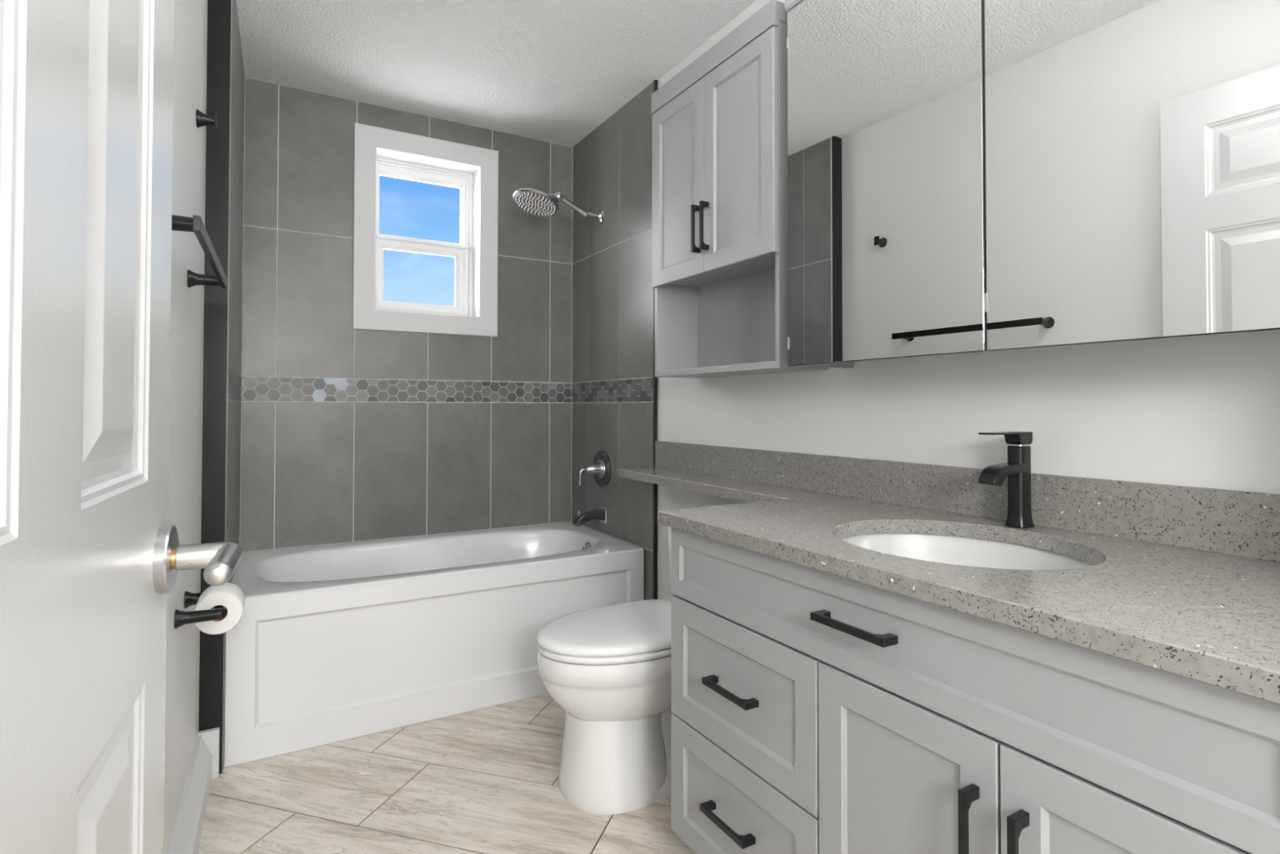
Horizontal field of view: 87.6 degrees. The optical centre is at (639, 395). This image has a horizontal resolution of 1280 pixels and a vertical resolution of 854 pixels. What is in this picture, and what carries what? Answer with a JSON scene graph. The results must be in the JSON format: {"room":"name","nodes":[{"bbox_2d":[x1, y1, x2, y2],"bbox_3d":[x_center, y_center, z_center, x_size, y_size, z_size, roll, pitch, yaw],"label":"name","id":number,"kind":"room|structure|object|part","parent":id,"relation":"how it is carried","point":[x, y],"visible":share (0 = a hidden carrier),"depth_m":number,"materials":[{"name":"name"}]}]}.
{"room":"bathroom","nodes":[
{"label":"bathroom","id":0,"kind":"room"},
{"bbox_2d":[163,0,244,853],"bbox_3d":[-0.434,-0.117,0.385,0.272,2.440,5.198,1,-1,-30],"label":"wall","id":1,"kind":"structure","parent":0,"point":[190,33],"depth_m":1.71,"materials":[{"name":"white paint"}]},
{"bbox_2d":[0,0,242,853],"bbox_3d":[-0.382,0.064,0.467,0.118,2.056,0.805,1,-1,-26],"label":"door","id":2,"kind":"structure","parent":1,"relation":"in","point":[91,557],"depth_m":0.53,"materials":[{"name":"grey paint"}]},
{"bbox_3d":[-0.554,0.192,0.782,0.013,0.079,0.079,1,-1,-26],"label":"handle","id":3,"kind":"part","parent":2,"relation":"part of","materials":[{"name":"silver metal"}]},
{"bbox_3d":[-0.475,0.191,0.762,0.027,0.027,0.128,1,-1,-26],"label":"lever","id":4,"kind":"part","parent":2,"relation":"part of","materials":[{"name":"silver metal"}]},
{"bbox_2d":[167,734,212,853],"bbox_3d":[-0.791,1.046,1.054,0.036,0.135,2.047,1,-1,-28],"label":"baseboard","id":5,"kind":"structure","parent":1,"relation":"attached to","point":[187,833],"depth_m":1.68,"materials":[{"name":"white paint"}]},
{"bbox_2d":[173,591,223,628],"bbox_3d":[-1.051,0.507,1.602,0.095,0.042,0.212,1,-1,-30],"label":"paper holder","id":6,"kind":"object","parent":1,"relation":"attached to","point":[181,618],"visible":0.77,"depth_m":1.52,"materials":[{"name":"black metal"}]},
{"bbox_3d":[-1.091,0.508,1.677,0.089,0.042,0.042,1,-1,-30],"label":"post","id":7,"kind":"part","parent":6,"relation":"part of","materials":[{"name":"black metal"}]},
{"bbox_3d":[-1.011,0.506,1.527,0.089,0.042,0.042,1,-1,-30],"label":"post","id":8,"kind":"part","parent":6,"relation":"part of","materials":[{"name":"black metal"}]},
{"bbox_2d":[194,582,244,634],"bbox_3d":[-1.017,0.514,1.616,0.103,0.100,0.100,1,-1,-30],"label":"toilet roll","id":9,"kind":"object","parent":6,"relation":"on","point":[230,596],"visible":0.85,"depth_m":1.58,"materials":[{"name":"white paper"}]},
{"bbox_2d":[171,214,227,288],"bbox_3d":[-0.946,-0.292,1.415,0.081,0.044,0.651,1,-1,-28],"label":"towel bar","id":10,"kind":"object","parent":1,"relation":"attached to","point":[194,224],"visible":0.79,"depth_m":1.33,"materials":[{"name":"black metal"}]},
{"bbox_3d":[-0.807,-0.297,1.146,0.073,0.044,0.044,1,-1,-30],"label":"post","id":11,"kind":"part","parent":10,"relation":"part of","materials":[{"name":"black metal"}]},
{"bbox_3d":[-1.088,-0.288,1.669,0.073,0.044,0.044,1,-1,-30],"label":"post","id":12,"kind":"part","parent":10,"relation":"part of","materials":[{"name":"black metal"}]},
{"bbox_2d":[195,109,217,128],"bbox_3d":[-1.167,-0.741,1.796,0.046,0.047,0.046,1,-1,-30],"label":"robe hook","id":13,"kind":"object","parent":1,"relation":"attached to","point":[202,119],"visible":1,"depth_m":1.78,"materials":[{"name":"black metal"}]},
{"bbox_3d":[-1.149,-0.744,1.806,0.006,0.040,0.026,1,-1,-30],"label":"hook plate","id":14,"kind":"part","parent":13,"relation":"part of","materials":[{"name":"black metal"}]},
{"bbox_2d":[197,727,219,778],"bbox_3d":[-1.272,1.059,1.967,0.053,0.140,0.024,1,-1,-30],"label":"baseboard","id":15,"kind":"structure","parent":1,"relation":"attached to","point":[211,737],"depth_m":1.96,"materials":[{"name":"white paint"}]},
{"bbox_2d":[198,0,231,773],"bbox_3d":[-1.282,-0.091,2.005,0.070,2.440,0.020,1,-1,-30],"label":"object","id":16,"kind":"structure","parent":1,"relation":"attached to","point":[219,11],"depth_m":2.00,"materials":[{"name":"black metal"}]},
{"bbox_2d":[239,77,573,551],"bbox_3d":[-1.098,-0.072,3.104,1.800,2.440,0.180,1,-1,-30],"label":"wall","id":17,"kind":"structure","parent":0,"point":[348,434],"depth_m":2.95,"materials":[{"name":"grey tile"}]},
{"bbox_2d":[352,122,497,337],"bbox_3d":[-1.015,-0.737,3.153,0.647,0.903,0.187,1,-1,-30],"label":"window","id":18,"kind":"structure","parent":17,"relation":"in","point":[378,151],"depth_m":3.14,"materials":[{"name":"white paint"}]},
{"bbox_3d":[-1.037,-0.570,3.186,0.424,0.342,0.024,1,-1,-30],"label":"sash","id":19,"kind":"part","parent":18,"relation":"part of","materials":[{"name":"white plastic"}]},
{"bbox_3d":[-1.046,-0.895,3.204,0.420,0.358,0.027,1,-1,-30],"label":"sash","id":20,"kind":"part","parent":18,"relation":"part of","materials":[{"name":"white plastic"}]},
{"bbox_3d":[-1.029,-0.731,3.175,0.424,0.016,0.012,1,-1,-30],"label":"meeting rail","id":21,"kind":"part","parent":18,"relation":"part of","materials":[{"name":"white plastic"}]},
{"bbox_3d":[-1.042,-0.735,3.203,0.468,0.722,0.060,1,-1,-30],"label":"frame","id":22,"kind":"part","parent":18,"relation":"part of","materials":[{"name":"white plastic"}]},
{"bbox_2d":[197,693,695,853],"bbox_3d":[0.231,1.141,0.779,1.800,0.060,5.250,1,-1,-30],"label":"floor","id":23,"kind":"structure","parent":0,"point":[484,780],"depth_m":1.86,"materials":[{"name":"tile"}]},
{"bbox_2d":[224,521,644,767],"bbox_3d":[-0.806,0.888,2.721,1.480,0.506,0.745,1,-1,-30],"label":"bathtub","id":24,"kind":"object","parent":23,"relation":"on","point":[331,642],"visible":0.95,"depth_m":2.35,"materials":[{"name":"white ceramic"}]},
{"bbox_2d":[231,521,641,595],"bbox_3d":[-0.809,0.818,2.728,1.480,0.365,0.732,1,-1,-30],"label":"basin","id":25,"kind":"object","parent":24,"relation":"in","point":[560,558],"depth_m":2.70,"materials":[{"name":"white ceramic"}]},
{"bbox_3d":[-0.242,0.695,3.001,0.029,0.067,0.068,1,-1,-30],"label":"overflow plate","id":26,"kind":"part","parent":24,"relation":"part of","materials":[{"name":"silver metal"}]},
{"bbox_2d":[536,525,675,814],"bbox_3d":[0.035,0.773,2.023,0.724,0.716,0.456,1,-1,-30],"label":"toilet","id":27,"kind":"object","parent":23,"relation":"on","point":[608,668],"visible":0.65,"depth_m":1.82,"materials":[{"name":"white ceramic"}]},
{"bbox_3d":[-0.055,0.710,1.972,0.511,0.019,0.380,1,-1,-30],"label":"seat","id":28,"kind":"part","parent":27,"relation":"part of","materials":[{"name":"white plastic"}]},
{"bbox_3d":[-0.050,0.684,1.975,0.528,0.028,0.382,1,-1,-30],"label":"lid","id":29,"kind":"part","parent":27,"relation":"part of","materials":[{"name":"white plastic"}]},
{"bbox_3d":[0.269,0.588,2.161,0.182,0.288,0.440,1,-1,-30],"label":"tank","id":30,"kind":"part","parent":27,"relation":"part of","materials":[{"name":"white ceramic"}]},
{"bbox_2d":[671,527,1279,853],"bbox_3d":[0.586,0.707,1.207,0.609,0.821,1.113,1,-1,-30],"label":"vanity cabinet","id":31,"kind":"object","parent":23,"relation":"on","point":[815,711],"visible":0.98,"depth_m":0.98,"materials":[{"name":"grey wood"}]},
{"bbox_3d":[0.174,0.860,1.342,0.032,0.012,0.144,1,-1,-30],"label":"handle","id":32,"kind":"part","parent":31,"relation":"part of","materials":[{"name":"black metal"}]},
{"bbox_3d":[0.179,0.594,1.338,0.032,0.012,0.145,1,-1,-30],"label":"handle","id":33,"kind":"part","parent":31,"relation":"part of","materials":[{"name":"black metal"}]},
{"bbox_3d":[0.197,0.870,1.353,0.020,0.266,0.465,1,-1,-30],"label":"drawer","id":34,"kind":"part","parent":31,"relation":"part of","materials":[{"name":"grey"}]},
{"bbox_3d":[0.197,0.598,1.358,0.020,0.268,0.465,1,-1,-30],"label":"drawer","id":35,"kind":"part","parent":31,"relation":"part of","materials":[{"name":"grey wood"}]},
{"bbox_3d":[0.338,0.370,1.066,0.032,0.012,0.152,1,-1,-30],"label":"handle","id":36,"kind":"part","parent":31,"relation":"part of","materials":[{"name":"black metal"}]},
{"bbox_3d":[0.395,0.727,1.012,0.020,0.538,0.320,1,-1,-30],"label":"cabinet door","id":37,"kind":"part","parent":31,"relation":"part of","materials":[{"name":"grey wood"}]},
{"bbox_2d":[617,440,1279,703],"bbox_3d":[0.349,0.235,1.638,0.598,0.136,2.134,1,-1,-30],"label":"countertop","id":38,"kind":"structure","parent":31,"relation":"on","point":[1184,580],"depth_m":1.14,"materials":[{"name":"stone"}]},
{"bbox_2d":[841,533,1093,569],"bbox_3d":[0.582,0.375,1.226,0.446,0.157,0.503,1,-1,-30],"label":"sink","id":39,"kind":"object","parent":38,"relation":"in","point":[950,549],"visible":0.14,"depth_m":1.40,"materials":[{"name":"white ceramic"}]},
{"bbox_2d":[977,431,1034,528],"bbox_3d":[0.741,0.172,1.349,0.136,0.194,0.041,1,-1,-30],"label":"faucet","id":40,"kind":"object","parent":38,"relation":"on","point":[1017,468],"visible":1,"depth_m":1.35,"materials":[{"name":"black metal"}]},
{"bbox_3d":[0.731,0.158,1.343,0.112,0.042,0.034,1,-1,-30],"label":"spout","id":41,"kind":"part","parent":40,"relation":"part of","materials":[{"name":"black metal"}]},
{"bbox_3d":[0.740,0.087,1.350,0.133,0.026,0.033,1,-1,-30],"label":"lever","id":42,"kind":"part","parent":40,"relation":"part of","materials":[{"name":"black metal"}]},
{"bbox_3d":[0.438,0.598,0.888,0.032,0.149,0.010,1,-1,-30],"label":"handle","id":43,"kind":"part","parent":31,"relation":"part of","materials":[{"name":"black metal"}]},
{"bbox_3d":[0.471,0.597,0.831,0.032,0.149,0.010,1,-1,-30],"label":"handle","id":44,"kind":"part","parent":31,"relation":"part of","materials":[{"name":"black"}]},
{"bbox_3d":[0.556,0.723,0.733,0.020,0.538,0.318,1,-1,-30],"label":"cabinet door","id":45,"kind":"part","parent":31,"relation":"part of","materials":[{"name":"grey wood"}]},
{"bbox_2d":[235,0,756,146],"bbox_3d":[0.201,-1.353,0.877,1.800,0.050,5.380,1,-1,-30],"label":"ceiling","id":46,"kind":"structure","parent":0,"point":[553,71],"depth_m":2.51,"materials":[{"name":"white paint"}]},
{"bbox_2d":[571,0,1279,600],"bbox_3d":[0.987,-0.102,1.205,0.088,2.440,5.198,1,-1,-30],"label":"wall","id":47,"kind":"structure","parent":0,"point":[1203,411],"depth_m":1.78,"materials":[{"name":"white paint"}]},
{"bbox_2d":[512,187,604,224],"bbox_3d":[-0.367,-0.869,3.047,0.430,0.116,0.208,1,-1,-30],"label":"shower","id":48,"kind":"object","parent":47,"relation":"attached to","point":[533,201],"visible":1,"depth_m":3.01,"materials":[{"name":"grey metal"}]},
{"bbox_3d":[-0.277,-0.869,3.099,0.203,0.086,0.041,1,-1,-30],"label":"shower arm","id":49,"kind":"part","parent":48,"relation":"part of","materials":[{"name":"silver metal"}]},
{"bbox_2d":[573,505,608,526],"bbox_3d":[-0.230,0.555,3.063,0.150,0.076,0.074,1,-1,-30],"label":"tub spout","id":50,"kind":"object","parent":47,"relation":"attached to","point":[602,513],"visible":1,"depth_m":3.05,"materials":[{"name":"grey metal"}]},
{"bbox_2d":[578,450,610,487],"bbox_3d":[-0.227,0.343,3.091,0.120,0.172,0.160,1,-1,-30],"label":"shower valve","id":51,"kind":"object","parent":47,"relation":"attached to","point":[600,468],"visible":1,"depth_m":3.08,"materials":[{"name":"silver metal"}]},
{"bbox_3d":[-0.261,0.374,3.073,0.043,0.080,0.018,1,-1,-24],"label":"lever","id":52,"kind":"part","parent":51,"relation":"part of","materials":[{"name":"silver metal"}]},
{"bbox_3d":[-0.179,0.344,3.118,0.011,0.172,0.160,1,-1,-30],"label":"plate","id":53,"kind":"part","parent":51,"relation":"part of","materials":[{"name":"silver metal"}]},
{"bbox_2d":[653,80,657,599],"bbox_3d":[0.064,-0.076,2.729,0.015,2.439,0.014,1,-1,-30],"label":"trim","id":54,"kind":"structure","parent":47,"relation":"attached to","point":[655,82],"depth_m":2.72,"materials":[{"name":"black"}]},
{"bbox_2d":[651,0,828,377],"bbox_3d":[0.276,-0.576,2.146,0.233,1.012,0.655,1,-1,-30],"label":"upper cabinet","id":55,"kind":"object","parent":47,"relation":"attached to","point":[720,124],"visible":0.88,"depth_m":2.10,"materials":[{"name":"grey wood"}]},
{"bbox_3d":[0.129,-0.695,2.249,0.018,0.620,0.314,1,-1,-30],"label":"cabinet door","id":56,"kind":"part","parent":55,"relation":"part of","materials":[{"name":"grey wood"}]},
{"bbox_3d":[0.177,-0.527,2.115,0.030,0.150,0.011,1,-1,-30],"label":"handle","id":57,"kind":"part","parent":55,"relation":"part of","materials":[{"name":"black metal"}]},
{"bbox_3d":[0.200,-0.528,2.075,0.030,0.150,0.011,1,-1,-30],"label":"handle","id":58,"kind":"part","parent":55,"relation":"part of","materials":[{"name":"black metal"}]},
{"bbox_3d":[0.291,-1.046,2.159,0.204,0.070,0.647,1,-1,-30],"label":"crown","id":59,"kind":"part","parent":55,"relation":"part of","materials":[{"name":"grey wood"}]},
{"bbox_3d":[0.290,-0.700,1.969,0.018,0.620,0.326,1,-1,-30],"label":"cabinet door","id":60,"kind":"part","parent":55,"relation":"part of","materials":[{"name":"grey wood"}]},
{"bbox_2d":[655,440,1279,561],"bbox_3d":[0.602,0.223,1.784,0.016,0.106,2.134,1,-1,-30],"label":"backsplash","id":61,"kind":"structure","parent":47,"relation":"attached to","point":[1243,523],"depth_m":1.36,"materials":[{"name":"stone"}]},
{"bbox_2d":[785,0,1279,368],"bbox_3d":[0.751,-0.603,1.329,0.227,1.040,1.094,1,-1,-30],"label":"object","id":62,"kind":"object","parent":47,"relation":"attached to","point":[964,175],"visible":1,"depth_m":1.20,"materials":[{"name":"grey metal"}]},
{"bbox_3d":[0.752,-1.069,1.337,0.227,0.107,1.094,1,-1,-30],"label":"cornice","id":63,"kind":"part","parent":62,"relation":"part of","materials":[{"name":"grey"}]},
{"bbox_2d":[787,0,984,364],"bbox_3d":[0.521,-0.545,1.510,0.001,0.926,0.537,1,-1,-30],"label":"mirror glass","id":64,"kind":"object","parent":62,"relation":"attached to","point":[886,98],"depth_m":1.47,"materials":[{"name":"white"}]},
{"bbox_3d":[0.526,-0.544,1.513,0.011,0.928,0.539,1,-1,-30],"label":"mirror door","id":65,"kind":"part","parent":62,"relation":"part of","materials":[{"name":"silver"}]},
{"bbox_3d":[0.798,-0.552,1.041,0.011,0.928,0.540,1,-1,-30],"label":"mirror door","id":66,"kind":"part","parent":62,"relation":"part of","materials":[{"name":"silver metal"}]},
{"bbox_2d":[984,0,1279,350],"bbox_3d":[0.793,-0.552,1.038,0.001,0.926,0.538,1,-1,-30],"label":"mirror glass","id":67,"kind":"object","parent":62,"relation":"attached to","point":[1132,147],"depth_m":1.06,"materials":[{"name":"white"}]}
]}

